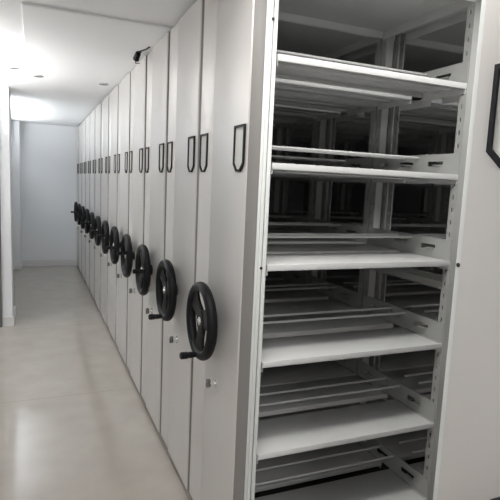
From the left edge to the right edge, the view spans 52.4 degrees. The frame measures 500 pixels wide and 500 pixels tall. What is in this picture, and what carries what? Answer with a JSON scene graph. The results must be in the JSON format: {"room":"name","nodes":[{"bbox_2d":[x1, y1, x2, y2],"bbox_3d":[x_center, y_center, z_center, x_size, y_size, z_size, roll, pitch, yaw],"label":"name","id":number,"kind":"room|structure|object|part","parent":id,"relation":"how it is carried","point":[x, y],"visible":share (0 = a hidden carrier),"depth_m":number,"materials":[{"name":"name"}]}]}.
{"room":"archive storage room","nodes":[
{"label":"archive storage room","id":0,"kind":"room"},
{"bbox_2d":[0,86,13,316],"bbox_3d":[-3.618,-0.418,4.771,2.500,2.372,0.450,-1,8,-23],"label":"wall partition","id":1,"kind":"structure","parent":0,"point":[5,95],"depth_m":5.05,"materials":[{"name":"paint"}]},
{"bbox_2d":[0,209,2,326],"bbox_3d":[-2.521,-0.310,4.992,0.130,2.200,0.030,-1,8,-23],"label":"trim","id":2,"kind":"structure","parent":1,"relation":"attached to","point":[1,322],"depth_m":5.08,"materials":[{"name":"grey"}]},
{"bbox_2d":[2,306,15,326],"bbox_3d":[-2.550,0.697,5.384,0.106,0.100,0.466,-1,8,-23],"label":"baseboard","id":3,"kind":"structure","parent":1,"relation":"attached to","point":[7,321],"depth_m":5.18,"materials":[{"name":"white paint"}]},
{"bbox_2d":[11,120,20,264],"bbox_3d":[-3.787,-0.876,8.246,0.115,2.372,0.300,-1,8,-23],"label":"column","id":4,"kind":"structure","parent":0,"point":[15,124],"depth_m":8.10,"materials":[{"name":"paint"}]},
{"bbox_2d":[13,263,22,269],"bbox_3d":[-3.824,0.266,8.382,0.132,0.070,0.300,-1,8,-23],"label":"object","id":5,"kind":"structure","parent":4,"relation":"attached to","point":[15,267],"depth_m":8.25,"materials":[{"name":"white paint"}]},
{"bbox_2d":[0,265,192,499],"bbox_3d":[-0.016,1.152,3.617,8.200,0.120,12.620,-1,8,-23],"label":"floor","id":6,"kind":"structure","parent":0,"point":[75,422],"depth_m":3.39,"materials":[{"name":"tile"}]},
{"bbox_2d":[71,123,81,272],"bbox_3d":[-1.430,-0.821,8.716,3.120,2.352,0.601,-1,8,-23],"label":"shelving unit","id":7,"kind":"object","parent":6,"relation":"on","point":[80,125],"visible":0.18,"depth_m":8.04,"materials":[{"name":"grey metal"}]},
{"bbox_3d":[-2.711,-0.826,8.174,0.050,2.317,0.583,-1,8,-23],"label":"panel","id":8,"kind":"part","parent":7,"relation":"part of","materials":[{"name":"white metal"}]},
{"bbox_2d":[77,127,78,265],"bbox_3d":[-1.549,-0.885,9.169,2.983,2.352,0.315,-1,8,-23],"label":"shelving unit","id":9,"kind":"object","parent":6,"relation":"on","point":[77,127],"visible":0.02,"depth_m":8.51,"materials":[{"name":"grey metal"}]},
{"bbox_2d":[74,119,85,279],"bbox_3d":[-1.195,-0.739,8.163,3.120,2.352,0.601,-1,8,-23],"label":"shelving unit","id":10,"kind":"object","parent":6,"relation":"on","point":[82,231],"visible":0.16,"depth_m":7.50,"materials":[{"name":"grey metal"}]},
{"bbox_3d":[-2.476,-0.744,7.621,0.050,2.317,0.583,-1,8,-23],"label":"panel","id":11,"kind":"part","parent":10,"relation":"part of","materials":[{"name":"white metal"}]},
{"bbox_2d":[77,115,89,287],"bbox_3d":[-0.959,-0.656,7.610,3.120,2.352,0.601,-1,8,-23],"label":"shelving unit","id":12,"kind":"object","parent":6,"relation":"on","point":[87,163],"visible":0.15,"depth_m":6.95,"materials":[{"name":"grey metal"}]},
{"bbox_3d":[-2.240,-0.661,7.068,0.050,2.317,0.583,-1,8,-23],"label":"panel","id":13,"kind":"part","parent":12,"relation":"part of","materials":[{"name":"white metal"}]},
{"bbox_2d":[81,109,94,297],"bbox_3d":[-0.723,-0.574,7.057,3.120,2.352,0.601,-1,8,-23],"label":"shelving unit","id":14,"kind":"object","parent":6,"relation":"on","point":[92,115],"visible":0.15,"depth_m":6.40,"materials":[{"name":"grey metal"}]},
{"bbox_3d":[-2.004,-0.579,6.514,0.050,2.317,0.583,-1,8,-23],"label":"panel","id":15,"kind":"part","parent":14,"relation":"part of","materials":[{"name":"white metal"}]},
{"bbox_2d":[85,103,101,309],"bbox_3d":[-0.487,-0.491,6.504,3.120,2.352,0.601,-1,8,-23],"label":"shelving unit","id":16,"kind":"object","parent":6,"relation":"on","point":[98,111],"visible":0.18,"depth_m":5.86,"materials":[{"name":"grey metal"}]},
{"bbox_3d":[-1.768,-0.497,5.961,0.050,2.317,0.583,-1,8,-23],"label":"panel","id":17,"kind":"part","parent":16,"relation":"part of","materials":[{"name":"white metal"}]},
{"bbox_2d":[91,95,295,323],"bbox_3d":[-0.251,-0.409,5.950,3.120,2.352,0.601,-1,8,-23],"label":"shelving unit","id":18,"kind":"object","parent":6,"relation":"on","point":[105,104],"visible":0.13,"depth_m":5.32,"materials":[{"name":"grey metal"}]},
{"bbox_3d":[-1.532,-0.414,5.408,0.050,2.317,0.583,-1,8,-23],"label":"panel","id":19,"kind":"part","parent":18,"relation":"part of","materials":[{"name":"white metal"}]},
{"bbox_2d":[97,85,309,341],"bbox_3d":[-0.015,-0.327,5.397,3.120,2.352,0.601,-1,8,-23],"label":"shelving unit","id":20,"kind":"object","parent":6,"relation":"on","point":[114,95],"visible":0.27,"depth_m":4.79,"materials":[{"name":"grey metal"}]},
{"bbox_3d":[-1.296,-0.332,4.855,0.050,2.317,0.583,-1,8,-23],"label":"panel","id":21,"kind":"part","parent":20,"relation":"part of","materials":[{"name":"white metal"}]},
{"bbox_3d":[0.158,-1.096,5.177,0.860,0.040,0.262,-1,8,-23],"label":"shelf","id":22,"kind":"part","parent":20,"relation":"part of","materials":[{"name":"grey metal"}]},
{"bbox_2d":[106,72,343,363],"bbox_3d":[0.220,-0.244,4.844,3.120,2.352,0.601,-1,8,-23],"label":"shelving unit","id":23,"kind":"object","parent":6,"relation":"on","point":[116,234],"visible":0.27,"depth_m":4.25,"materials":[{"name":"grey metal"}]},
{"bbox_3d":[-1.060,-0.249,4.302,0.050,2.317,0.583,-1,8,-23],"label":"panel","id":24,"kind":"part","parent":23,"relation":"part of","materials":[{"name":"white metal"}]},
{"bbox_3d":[0.234,-0.331,5.018,0.860,0.040,0.262,-1,8,-23],"label":"shelf","id":25,"kind":"part","parent":23,"relation":"part of","materials":[{"name":"grey metal"}]},
{"bbox_3d":[0.266,-1.058,4.924,0.860,0.040,0.262,-1,8,-23],"label":"shelf","id":26,"kind":"part","parent":23,"relation":"part of","materials":[{"name":"grey metal"}]},
{"bbox_3d":[0.394,-1.013,4.624,0.860,0.040,0.262,-1,8,-23],"label":"shelf","id":27,"kind":"part","parent":23,"relation":"part of","materials":[{"name":"grey metal"}]},
{"bbox_2d":[117,55,454,392],"bbox_3d":[0.456,-0.162,4.291,3.120,2.352,0.601,-1,8,-23],"label":"shelving unit","id":28,"kind":"object","parent":6,"relation":"on","point":[131,242],"visible":0.21,"depth_m":3.78,"materials":[{"name":"grey metal"}]},
{"bbox_3d":[-0.825,-0.167,3.748,0.050,2.317,0.583,-1,8,-23],"label":"panel","id":29,"kind":"part","parent":28,"relation":"part of","materials":[{"name":"white metal"}]},
{"bbox_3d":[0.469,-0.248,4.465,0.860,0.040,0.262,-1,8,-23],"label":"shelf","id":30,"kind":"part","parent":28,"relation":"part of","materials":[{"name":"grey metal"}]},
{"bbox_3d":[0.502,-0.976,4.371,0.860,0.040,0.262,-1,8,-23],"label":"shelf","id":31,"kind":"part","parent":28,"relation":"part of","materials":[{"name":"grey metal"}]},
{"bbox_3d":[0.630,-0.931,4.071,0.860,0.040,0.262,-1,8,-23],"label":"shelf","id":32,"kind":"part","parent":28,"relation":"part of","materials":[{"name":"grey metal"}]},
{"bbox_3d":[0.486,-0.610,4.418,0.860,0.040,0.262,-1,8,-23],"label":"shelf","id":33,"kind":"part","parent":28,"relation":"part of","materials":[{"name":"white metal"}]},
{"bbox_3d":[0.928,-0.294,4.470,0.020,0.088,0.581,-1,8,-23],"label":"divider plate","id":34,"kind":"part","parent":28,"relation":"part of","materials":[{"name":"grey metal"}]},
{"bbox_3d":[1.399,-0.985,4.752,0.860,0.040,0.262,-1,8,-23],"label":"shelf","id":35,"kind":"part","parent":28,"relation":"part of","materials":[{"name":"grey metal"}]},
{"bbox_3d":[1.527,-0.940,4.452,0.860,0.040,0.262,-1,8,-23],"label":"shelf","id":36,"kind":"part","parent":28,"relation":"part of","materials":[{"name":"grey metal"}]},
{"bbox_2d":[132,31,455,432],"bbox_3d":[0.692,-0.080,3.738,3.120,2.352,0.601,-1,8,-23],"label":"shelving unit","id":37,"kind":"object","parent":6,"relation":"on","point":[149,254],"visible":0.3,"depth_m":3.28,"materials":[{"name":"grey metal"}]},
{"bbox_3d":[-0.589,-0.085,3.195,0.050,2.317,0.583,-1,8,-23],"label":"panel","id":38,"kind":"part","parent":37,"relation":"part of","materials":[{"name":"white metal"}]},
{"bbox_3d":[-0.208,0.204,3.578,0.860,0.040,0.262,-1,8,-23],"label":"shelf","id":39,"kind":"part","parent":37,"relation":"part of","materials":[{"name":"grey metal"}]},
{"bbox_3d":[-0.192,-0.157,3.531,0.860,0.040,0.262,-1,8,-23],"label":"shelf","id":40,"kind":"part","parent":37,"relation":"part of","materials":[{"name":"grey metal"}]},
{"bbox_3d":[-0.176,-0.519,3.484,0.860,0.040,0.262,-1,8,-23],"label":"shelf","id":41,"kind":"part","parent":37,"relation":"part of","materials":[{"name":"white metal"}]},
{"bbox_3d":[-0.159,-0.884,3.436,0.860,0.040,0.262,-1,8,-23],"label":"shelf","id":42,"kind":"part","parent":37,"relation":"part of","materials":[{"name":"grey metal"}]},
{"bbox_3d":[-0.081,0.249,3.278,0.860,0.040,0.262,-1,8,-23],"label":"shelf","id":43,"kind":"part","parent":37,"relation":"part of","materials":[{"name":"grey metal"}]},
{"bbox_3d":[0.251,0.159,3.583,0.020,0.088,0.581,-1,8,-23],"label":"divider plate","id":44,"kind":"part","parent":37,"relation":"part of","materials":[{"name":"grey metal"}]},
{"bbox_3d":[-0.064,-0.113,3.231,0.860,0.040,0.262,-1,8,-23],"label":"shelf","id":45,"kind":"part","parent":37,"relation":"part of","materials":[{"name":"grey metal"}]},
{"bbox_3d":[0.267,-0.202,3.536,0.020,0.088,0.581,-1,8,-23],"label":"divider plate","id":46,"kind":"part","parent":37,"relation":"part of","materials":[{"name":"grey metal"}]},
{"bbox_3d":[-0.048,-0.474,3.184,0.860,0.040,0.262,-1,8,-23],"label":"shelf","id":47,"kind":"part","parent":37,"relation":"part of","materials":[{"name":"white metal"}]},
{"bbox_3d":[-0.032,-0.840,3.136,0.860,0.040,0.262,-1,8,-23],"label":"shelf","id":48,"kind":"part","parent":37,"relation":"part of","materials":[{"name":"white metal"}]},
{"bbox_3d":[0.283,-0.564,3.489,0.020,0.088,0.581,-1,8,-23],"label":"divider plate","id":49,"kind":"part","parent":37,"relation":"part of","materials":[{"name":"white metal"}]},
{"bbox_3d":[0.689,0.196,3.959,0.860,0.040,0.262,-1,8,-23],"label":"shelf","id":50,"kind":"part","parent":37,"relation":"part of","materials":[{"name":"grey metal"}]},
{"bbox_3d":[0.722,-0.528,3.865,0.860,0.040,0.262,-1,8,-23],"label":"shelf","id":51,"kind":"part","parent":37,"relation":"part of","materials":[{"name":"white metal"}]},
{"bbox_3d":[0.738,-0.893,3.818,0.860,0.040,0.262,-1,8,-23],"label":"shelf","id":52,"kind":"part","parent":37,"relation":"part of","materials":[{"name":"grey metal"}]},
{"bbox_3d":[0.800,0.602,3.706,0.860,0.040,0.262,-1,8,-23],"label":"shelf","id":53,"kind":"part","parent":37,"relation":"part of","materials":[{"name":"white metal"}]},
{"bbox_3d":[0.817,0.240,3.659,0.860,0.040,0.262,-1,8,-23],"label":"shelf","id":54,"kind":"part","parent":37,"relation":"part of","materials":[{"name":"grey metal"}]},
{"bbox_3d":[0.866,-0.849,3.518,0.860,0.040,0.262,-1,8,-23],"label":"shelf","id":55,"kind":"part","parent":37,"relation":"part of","materials":[{"name":"grey metal"}]},
{"bbox_3d":[0.833,-0.121,3.612,0.860,0.040,0.262,-1,8,-23],"label":"shelf","id":56,"kind":"part","parent":37,"relation":"part of","materials":[{"name":"grey metal"}]},
{"bbox_3d":[1.164,-0.211,3.917,0.020,0.088,0.581,-1,8,-23],"label":"divider plate","id":57,"kind":"part","parent":37,"relation":"part of","materials":[{"name":"grey metal"}]},
{"bbox_3d":[0.849,-0.483,3.565,0.860,0.040,0.262,-1,8,-23],"label":"shelf","id":58,"kind":"part","parent":37,"relation":"part of","materials":[{"name":"grey metal"}]},
{"bbox_3d":[1.635,-0.902,4.199,0.860,0.040,0.262,-1,8,-23],"label":"shelf","id":59,"kind":"part","parent":37,"relation":"part of","materials":[{"name":"grey metal"}]},
{"bbox_2d":[148,0,462,488],"bbox_3d":[0.928,0.003,3.184,3.120,2.352,0.601,-1,8,-23],"label":"shelving unit","id":60,"kind":"object","parent":6,"relation":"on","point":[176,273],"visible":0.41,"depth_m":2.77,"materials":[{"name":"grey metal"}]},
{"bbox_3d":[-0.353,-0.002,2.642,0.050,2.317,0.583,-1,8,-23],"label":"panel","id":61,"kind":"part","parent":60,"relation":"part of","materials":[{"name":"white metal"}]},
{"bbox_3d":[-0.005,1.010,3.118,0.860,0.040,0.262,-1,8,-23],"label":"shelf","id":62,"kind":"part","parent":60,"relation":"part of","materials":[{"name":"white metal"}]},
{"bbox_3d":[0.044,-0.075,2.978,0.860,0.040,0.262,-1,8,-23],"label":"shelf","id":63,"kind":"part","parent":60,"relation":"part of","materials":[{"name":"grey metal"}]},
{"bbox_3d":[0.027,0.287,3.024,0.860,0.040,0.262,-1,8,-23],"label":"shelf","id":64,"kind":"part","parent":60,"relation":"part of","materials":[{"name":"white metal"}]},
{"bbox_3d":[0.060,-0.436,2.931,0.860,0.040,0.262,-1,8,-23],"label":"shelf","id":65,"kind":"part","parent":60,"relation":"part of","materials":[{"name":"white metal"}]},
{"bbox_3d":[0.076,-0.802,2.883,0.860,0.040,0.262,-1,8,-23],"label":"shelf","id":66,"kind":"part","parent":60,"relation":"part of","materials":[{"name":"white metal"}]},
{"bbox_3d":[0.139,0.693,2.772,0.860,0.040,0.262,-1,8,-23],"label":"shelf","id":67,"kind":"part","parent":60,"relation":"part of","materials":[{"name":"white metal"}]},
{"bbox_3d":[0.155,0.332,2.725,0.860,0.040,0.262,-1,8,-23],"label":"shelf","id":68,"kind":"part","parent":60,"relation":"part of","materials":[{"name":"white metal"}]},
{"bbox_3d":[0.172,-0.030,2.678,0.860,0.040,0.262,-1,8,-23],"label":"shelf","id":69,"kind":"part","parent":60,"relation":"part of","materials":[{"name":"grey metal"}]},
{"bbox_3d":[0.188,-0.392,2.631,0.860,0.040,0.262,-1,8,-23],"label":"shelf","id":70,"kind":"part","parent":60,"relation":"part of","materials":[{"name":"white metal"}]},
{"bbox_3d":[0.204,-0.757,2.583,0.860,0.040,0.262,-1,8,-23],"label":"shelf","id":71,"kind":"part","parent":60,"relation":"part of","materials":[{"name":"white metal"}]},
{"bbox_3d":[0.454,0.965,3.123,0.020,0.088,0.581,-1,8,-23],"label":"divider plate","id":72,"kind":"part","parent":60,"relation":"part of","materials":[{"name":"white metal"}]},
{"bbox_3d":[0.486,0.242,3.030,0.020,0.088,0.581,-1,8,-23],"label":"divider plate","id":73,"kind":"part","parent":60,"relation":"part of","materials":[{"name":"white metal"}]},
{"bbox_3d":[0.470,0.603,3.076,0.020,0.088,0.581,-1,8,-23],"label":"divider plate","id":74,"kind":"part","parent":60,"relation":"part of","materials":[{"name":"white metal"}]},
{"bbox_3d":[0.503,-0.120,2.983,0.020,0.088,0.581,-1,8,-23],"label":"divider plate","id":75,"kind":"part","parent":60,"relation":"part of","materials":[{"name":"grey metal"}]},
{"bbox_3d":[0.519,-0.481,2.936,0.020,0.088,0.581,-1,8,-23],"label":"divider plate","id":76,"kind":"part","parent":60,"relation":"part of","materials":[{"name":"white metal"}]},
{"bbox_3d":[1.069,-1.137,3.076,2.924,0.052,0.595,-1,8,-23],"label":"panel","id":77,"kind":"part","parent":60,"relation":"part of","materials":[{"name":"white metal"}]},
{"bbox_3d":[0.892,1.001,3.499,0.860,0.040,0.262,-1,8,-23],"label":"shelf","id":78,"kind":"part","parent":60,"relation":"part of","materials":[{"name":"white metal"}]},
{"bbox_3d":[0.925,0.278,3.406,0.860,0.040,0.262,-1,8,-23],"label":"shelf","id":79,"kind":"part","parent":60,"relation":"part of","materials":[{"name":"white metal"}]},
{"bbox_3d":[0.957,-0.445,3.312,0.860,0.040,0.262,-1,8,-23],"label":"shelf","id":80,"kind":"part","parent":60,"relation":"part of","materials":[{"name":"white metal"}]},
{"bbox_3d":[0.941,-0.084,3.359,0.860,0.040,0.262,-1,8,-23],"label":"shelf","id":81,"kind":"part","parent":60,"relation":"part of","materials":[{"name":"grey metal"}]},
{"bbox_3d":[0.974,-0.811,3.264,0.860,0.040,0.262,-1,8,-23],"label":"shelf","id":82,"kind":"part","parent":60,"relation":"part of","materials":[{"name":"white metal"}]},
{"bbox_3d":[1.036,0.684,3.153,0.860,0.040,0.262,-1,8,-23],"label":"shelf","id":83,"kind":"part","parent":60,"relation":"part of","materials":[{"name":"white metal"}]},
{"bbox_3d":[1.102,-0.766,2.965,0.860,0.040,0.262,-1,8,-23],"label":"shelf","id":84,"kind":"part","parent":60,"relation":"part of","materials":[{"name":"white metal"}]},
{"bbox_3d":[1.053,0.323,3.106,0.860,0.040,0.262,-1,8,-23],"label":"shelf","id":85,"kind":"part","parent":60,"relation":"part of","materials":[{"name":"white metal"}]},
{"bbox_3d":[1.069,-0.039,3.059,0.860,0.040,0.262,-1,8,-23],"label":"shelf","id":86,"kind":"part","parent":60,"relation":"part of","materials":[{"name":"grey metal"}]},
{"bbox_3d":[1.400,-0.129,3.364,0.020,0.088,0.581,-1,8,-23],"label":"divider plate","id":87,"kind":"part","parent":60,"relation":"part of","materials":[{"name":"grey metal"}]},
{"bbox_2d":[179,0,481,499],"bbox_3d":[1.164,0.085,2.631,3.120,2.352,0.602,-1,8,-23],"label":"shelving unit","id":88,"kind":"object","parent":6,"relation":"on","point":[370,449],"visible":0.83,"depth_m":2.18,"materials":[{"name":"grey metal"}]},
{"bbox_3d":[-0.120,0.079,2.095,0.050,2.317,0.570,-1,8,-23],"label":"panel","id":89,"kind":"part","parent":88,"relation":"part of","materials":[{"name":"white metal"}]},
{"bbox_3d":[0.032,0.118,1.834,0.044,2.310,0.018,-1,8,-23],"label":"edge trim","id":90,"kind":"part","parent":88,"relation":"part of","materials":[{"name":"white metal"}]},
{"bbox_3d":[0.231,1.092,2.565,0.860,0.040,0.262,-1,8,-23],"label":"shelf","id":91,"kind":"part","parent":88,"relation":"part of","materials":[{"name":"white metal"}]},
{"bbox_3d":[0.247,0.731,2.518,0.860,0.040,0.262,-1,8,-23],"label":"shelf","id":92,"kind":"part","parent":88,"relation":"part of","materials":[{"name":"white metal"}]},
{"bbox_3d":[0.263,0.369,2.471,0.860,0.040,0.262,-1,8,-23],"label":"shelf","id":93,"kind":"part","parent":88,"relation":"part of","materials":[{"name":"white metal"}]},
{"bbox_3d":[0.280,0.008,2.424,0.860,0.040,0.262,-1,8,-23],"label":"shelf","id":94,"kind":"part","parent":88,"relation":"part of","materials":[{"name":"grey metal"}]},
{"bbox_3d":[0.296,-0.354,2.377,0.860,0.040,0.262,-1,8,-23],"label":"shelf","id":95,"kind":"part","parent":88,"relation":"part of","materials":[{"name":"white metal"}]},
{"bbox_3d":[0.358,1.137,2.265,0.860,0.040,0.262,-1,8,-23],"label":"shelf","id":96,"kind":"part","parent":88,"relation":"part of","materials":[{"name":"white metal"}]},
{"bbox_3d":[0.312,-0.720,2.330,0.860,0.040,0.262,-1,8,-23],"label":"shelf","id":97,"kind":"part","parent":88,"relation":"part of","materials":[{"name":"white metal"}]},
{"bbox_3d":[0.375,0.775,2.218,0.860,0.040,0.262,-1,8,-23],"label":"shelf","id":98,"kind":"part","parent":88,"relation":"part of","materials":[{"name":"white metal"}]},
{"bbox_3d":[0.391,0.414,2.171,0.860,0.040,0.262,-1,8,-23],"label":"shelf","id":99,"kind":"part","parent":88,"relation":"part of","materials":[{"name":"white metal"}]},
{"bbox_3d":[0.407,0.052,2.124,0.860,0.040,0.262,-1,8,-23],"label":"shelf","id":100,"kind":"part","parent":88,"relation":"part of","materials":[{"name":"white metal"}]},
{"bbox_3d":[0.424,-0.309,2.078,0.860,0.040,0.262,-1,8,-23],"label":"shelf","id":101,"kind":"part","parent":88,"relation":"part of","materials":[{"name":"white metal"}]},
{"bbox_3d":[0.440,-0.675,2.030,0.860,0.040,0.262,-1,8,-23],"label":"shelf","id":102,"kind":"part","parent":88,"relation":"part of","materials":[{"name":"white metal"}]},
{"bbox_3d":[1.305,-1.055,2.523,2.924,0.052,0.595,-1,8,-23],"label":"panel","id":103,"kind":"part","parent":88,"relation":"part of","materials":[{"name":"white metal"}]},
{"bbox_3d":[0.690,1.047,2.570,0.020,0.088,0.581,-1,8,-23],"label":"divider plate","id":104,"kind":"part","parent":88,"relation":"part of","materials":[{"name":"white metal"}]},
{"bbox_3d":[0.706,0.686,2.523,0.020,0.088,0.581,-1,8,-23],"label":"divider plate","id":105,"kind":"part","parent":88,"relation":"part of","materials":[{"name":"white metal"}]},
{"bbox_3d":[1.128,1.083,2.946,0.860,0.040,0.262,-1,8,-23],"label":"shelf","id":106,"kind":"part","parent":88,"relation":"part of","materials":[{"name":"white metal"}]},
{"bbox_3d":[0.722,0.324,2.476,0.020,0.088,0.581,-1,8,-23],"label":"divider plate","id":107,"kind":"part","parent":88,"relation":"part of","materials":[{"name":"white metal"}]},
{"bbox_3d":[1.144,0.722,2.899,0.860,0.040,0.262,-1,8,-23],"label":"shelf","id":108,"kind":"part","parent":88,"relation":"part of","materials":[{"name":"white metal"}]},
{"bbox_3d":[0.739,-0.037,2.429,0.020,0.088,0.581,-1,8,-23],"label":"divider plate","id":109,"kind":"part","parent":88,"relation":"part of","materials":[{"name":"white metal"}]},
{"bbox_3d":[1.161,0.360,2.852,0.860,0.040,0.262,-1,8,-23],"label":"shelf","id":110,"kind":"part","parent":88,"relation":"part of","materials":[{"name":"white metal"}]},
{"bbox_3d":[1.193,-0.363,2.759,0.860,0.040,0.262,-1,8,-23],"label":"shelf","id":111,"kind":"part","parent":88,"relation":"part of","materials":[{"name":"white metal"}]},
{"bbox_3d":[0.755,-0.399,2.383,0.020,0.088,0.581,-1,8,-23],"label":"divider plate","id":112,"kind":"part","parent":88,"relation":"part of","materials":[{"name":"white metal"}]},
{"bbox_3d":[1.256,1.128,2.646,0.860,0.040,0.262,-1,8,-23],"label":"shelf","id":113,"kind":"part","parent":88,"relation":"part of","materials":[{"name":"white metal"}]},
{"bbox_3d":[1.177,-0.001,2.805,0.860,0.040,0.262,-1,8,-23],"label":"shelf","id":114,"kind":"part","parent":88,"relation":"part of","materials":[{"name":"white metal"}]},
{"bbox_3d":[1.272,0.766,2.599,0.860,0.040,0.262,-1,8,-23],"label":"shelf","id":115,"kind":"part","parent":88,"relation":"part of","materials":[{"name":"white metal"}]},
{"bbox_3d":[1.210,-0.729,2.711,0.860,0.040,0.262,-1,8,-23],"label":"shelf","id":116,"kind":"part","parent":88,"relation":"part of","materials":[{"name":"white metal"}]},
{"bbox_3d":[0.771,-0.765,2.335,0.020,0.088,0.581,-1,8,-23],"label":"divider plate","id":117,"kind":"part","parent":88,"relation":"part of","materials":[{"name":"white metal"}]},
{"bbox_3d":[1.337,-0.684,2.411,0.860,0.040,0.262,-1,8,-23],"label":"shelf","id":118,"kind":"part","parent":88,"relation":"part of","materials":[{"name":"white metal"}]},
{"bbox_2d":[433,0,499,499],"bbox_3d":[1.766,0.295,1.220,3.120,2.352,0.602,-1,8,-23],"label":"shelving unit","id":119,"kind":"object","parent":6,"relation":"on","point":[468,454],"visible":1,"depth_m":0.86,"materials":[{"name":"grey metal"}]},
{"bbox_2d":[0,0,196,126],"bbox_3d":[0.096,-1.332,3.294,8.200,0.150,12.620,-1,8,-23],"label":"ceiling","id":120,"kind":"structure","parent":0,"point":[35,100],"depth_m":4.06,"materials":[{"name":"white paint"}]},
{"bbox_2d":[8,66,19,69],"bbox_3d":[-1.859,-1.433,4.003,0.084,0.011,0.084,-1,8,-23],"label":"recessed light","id":121,"kind":"object","parent":120,"relation":"in","point":[9,67],"visible":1,"depth_m":4.00,"materials":[{"name":"grey"}]},
{"bbox_2d":[21,2,172,85],"bbox_3d":[-0.876,-1.336,3.620,1.335,0.012,1.970,-1,8,-23],"label":"ceiling panel","id":122,"kind":"object","parent":120,"relation":"attached to","point":[60,44],"depth_m":3.12,"materials":[{"name":"white paint"}]},
{"bbox_2d":[133,47,149,63],"bbox_3d":[-0.690,-1.243,3.234,0.041,0.080,0.224,-2,9,-32],"label":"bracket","id":123,"kind":"object","parent":120,"relation":"hanging from","point":[137,55],"visible":0.98,"depth_m":3.28,"materials":[{"name":"black plastic"}]},
{"bbox_2d":[20,122,306,259],"bbox_3d":[-1.360,-0.936,9.546,6.000,2.372,0.200,-1,8,-23],"label":"wall","id":124,"kind":"structure","parent":0,"point":[48,153],"depth_m":8.58,"materials":[{"name":"paint"}]},
{"bbox_2d":[21,260,76,266],"bbox_3d":[-3.487,0.224,8.691,0.995,0.103,0.020,-1,8,-23],"label":"baseboard","id":125,"kind":"structure","parent":124,"relation":"attached to","point":[26,263],"depth_m":8.70,"materials":[{"name":"white paint"}]},
{"bbox_2d":[329,143,453,217],"bbox_3d":[3.721,-0.119,5.020,0.200,2.372,12.220,-1,8,-23],"label":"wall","id":126,"kind":"structure","parent":0,"point":[407,199],"depth_m":7.98,"materials":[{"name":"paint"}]}
]}

